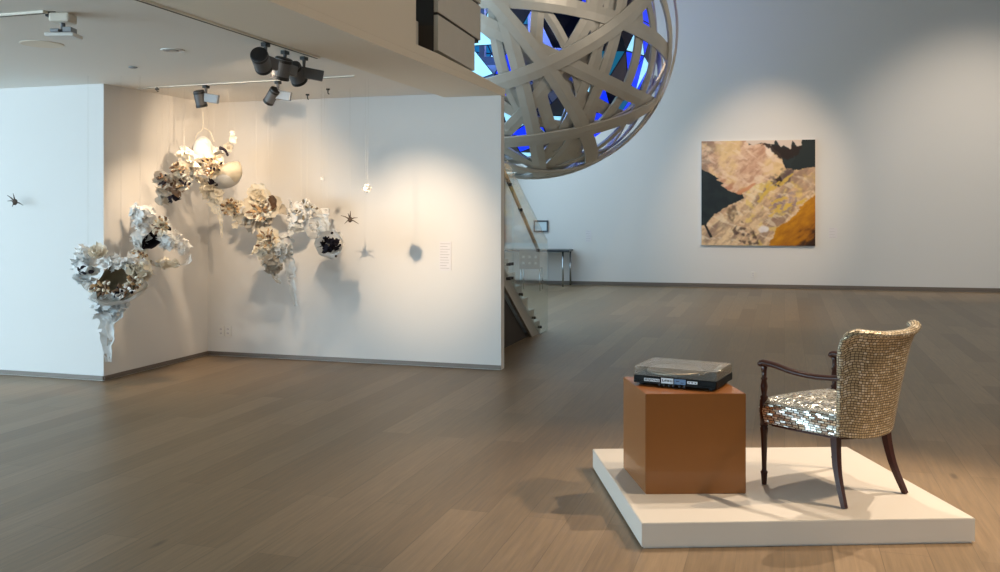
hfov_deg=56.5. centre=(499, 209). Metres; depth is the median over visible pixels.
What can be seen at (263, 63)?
track spotlight
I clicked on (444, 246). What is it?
wall label
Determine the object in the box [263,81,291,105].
track spotlight
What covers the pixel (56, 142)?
wall
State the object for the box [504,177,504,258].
window
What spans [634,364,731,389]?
record player
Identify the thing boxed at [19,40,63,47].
ceiling speaker
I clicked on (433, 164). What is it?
wall
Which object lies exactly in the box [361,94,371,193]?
paper ball
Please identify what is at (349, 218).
hanging twist
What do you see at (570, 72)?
woven sphere
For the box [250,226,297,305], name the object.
cluster
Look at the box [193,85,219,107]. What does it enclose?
track spotlight
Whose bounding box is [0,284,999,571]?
floor
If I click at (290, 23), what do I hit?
ceiling beam
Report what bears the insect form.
attached to the wall at (56, 142)
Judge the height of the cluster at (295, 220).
1.458 m
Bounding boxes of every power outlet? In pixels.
[218,326,223,336]
[225,326,230,336]
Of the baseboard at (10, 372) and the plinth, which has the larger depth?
the baseboard at (10, 372)
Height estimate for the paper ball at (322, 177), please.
0.887 m
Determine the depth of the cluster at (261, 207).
9.23 m
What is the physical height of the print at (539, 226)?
0.215 m
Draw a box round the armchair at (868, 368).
[757,320,921,508]
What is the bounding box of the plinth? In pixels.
[593,447,974,547]
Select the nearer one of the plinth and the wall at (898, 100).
the plinth
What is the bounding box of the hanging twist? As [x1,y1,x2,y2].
[341,211,357,223]
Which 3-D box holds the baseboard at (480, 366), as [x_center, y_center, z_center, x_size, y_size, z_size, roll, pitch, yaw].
[-1.577,1.544,9.592,3.308,0.039,0.012,0,0,17]
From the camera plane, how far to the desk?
19.25 m
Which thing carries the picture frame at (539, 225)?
attached to the wall at (898, 100)
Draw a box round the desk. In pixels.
[504,248,572,286]
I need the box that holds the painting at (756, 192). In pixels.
[701,140,814,245]
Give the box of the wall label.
[439,241,450,270]
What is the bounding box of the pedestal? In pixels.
[623,377,745,493]
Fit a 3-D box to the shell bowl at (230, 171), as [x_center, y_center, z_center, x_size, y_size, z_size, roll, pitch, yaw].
[-2.647,-0.358,9.077,0.260,0.229,0.272,0,0,0]
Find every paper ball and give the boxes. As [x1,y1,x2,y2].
[320,91,324,180]
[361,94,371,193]
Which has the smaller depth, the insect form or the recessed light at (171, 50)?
the recessed light at (171, 50)
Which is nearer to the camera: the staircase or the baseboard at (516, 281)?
the staircase
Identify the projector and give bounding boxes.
[44,12,82,39]
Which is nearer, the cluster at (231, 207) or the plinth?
the plinth
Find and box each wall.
[0,84,112,380]
[113,85,207,378]
[208,94,503,369]
[505,0,999,291]
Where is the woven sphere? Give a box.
[473,0,677,179]
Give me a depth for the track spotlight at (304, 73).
6.95 m
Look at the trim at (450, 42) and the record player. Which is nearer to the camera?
the record player
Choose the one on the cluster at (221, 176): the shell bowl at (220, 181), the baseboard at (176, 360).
the shell bowl at (220, 181)
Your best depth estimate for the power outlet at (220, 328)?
10.01 m
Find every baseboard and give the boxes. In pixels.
[0,370,103,380]
[104,351,207,379]
[208,351,500,369]
[515,280,999,291]
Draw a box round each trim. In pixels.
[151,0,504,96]
[292,0,504,90]
[416,0,478,51]
[434,0,480,70]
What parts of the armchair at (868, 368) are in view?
leg, arm post, seat, arm, seat frame, arm, arm post, leg, backrest, leg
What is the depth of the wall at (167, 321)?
9.28 m
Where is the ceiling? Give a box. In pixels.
[0,0,431,102]
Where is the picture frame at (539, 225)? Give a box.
[534,220,547,231]
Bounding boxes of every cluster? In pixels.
[70,241,154,361]
[129,202,191,269]
[151,146,199,204]
[178,124,241,237]
[220,197,244,228]
[240,183,286,233]
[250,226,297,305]
[281,199,328,232]
[304,214,344,258]
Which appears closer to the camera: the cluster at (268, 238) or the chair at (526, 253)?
the cluster at (268, 238)
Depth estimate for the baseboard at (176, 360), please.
9.20 m
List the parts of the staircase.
understair panel, handrail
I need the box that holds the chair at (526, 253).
[519,250,542,290]
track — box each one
[0,10,47,17]
[134,0,320,58]
[137,75,355,88]
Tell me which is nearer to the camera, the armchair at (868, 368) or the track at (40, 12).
the armchair at (868, 368)
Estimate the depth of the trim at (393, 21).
6.48 m
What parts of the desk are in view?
leg, leg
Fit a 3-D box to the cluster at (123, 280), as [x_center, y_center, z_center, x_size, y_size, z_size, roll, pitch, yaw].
[-3.321,0.076,7.961,0.753,2.469,0.436,0,0,0]
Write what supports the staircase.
on the floor
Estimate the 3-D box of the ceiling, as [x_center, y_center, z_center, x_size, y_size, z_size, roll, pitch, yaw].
[-5.461,-1.285,2.600,9.878,0.250,19.600,0,0,0]
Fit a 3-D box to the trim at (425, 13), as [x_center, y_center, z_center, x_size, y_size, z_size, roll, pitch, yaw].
[-1.130,-1.980,8.146,1.664,1.500,1.613,0,0,8]
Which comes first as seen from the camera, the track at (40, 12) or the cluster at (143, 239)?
the track at (40, 12)
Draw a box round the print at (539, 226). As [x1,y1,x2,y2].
[535,222,546,230]
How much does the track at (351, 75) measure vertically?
0.010 m
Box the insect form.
[7,194,21,205]
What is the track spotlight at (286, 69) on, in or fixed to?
attached to the track at (147, 2)
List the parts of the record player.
platter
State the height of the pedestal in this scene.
0.512 m
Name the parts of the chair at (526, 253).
backrest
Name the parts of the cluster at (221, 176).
paper dish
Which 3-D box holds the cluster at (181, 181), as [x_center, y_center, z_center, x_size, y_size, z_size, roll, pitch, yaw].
[-3.051,-0.597,8.726,0.473,1.122,0.263,0,0,0]
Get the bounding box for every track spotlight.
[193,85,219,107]
[250,42,278,75]
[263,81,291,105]
[270,50,297,81]
[289,56,323,86]
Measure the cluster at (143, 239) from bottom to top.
1.716 m
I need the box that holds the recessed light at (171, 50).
[161,48,184,52]
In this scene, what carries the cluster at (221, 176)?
hanging from the ceiling
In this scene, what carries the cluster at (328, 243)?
hanging from the ceiling
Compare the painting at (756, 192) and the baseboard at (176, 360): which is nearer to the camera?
the baseboard at (176, 360)
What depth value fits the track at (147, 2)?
5.83 m
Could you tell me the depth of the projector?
5.45 m
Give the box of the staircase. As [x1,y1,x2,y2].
[504,167,541,347]
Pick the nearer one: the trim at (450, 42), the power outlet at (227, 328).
the trim at (450, 42)
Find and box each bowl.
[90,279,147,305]
[213,174,241,188]
[215,161,241,181]

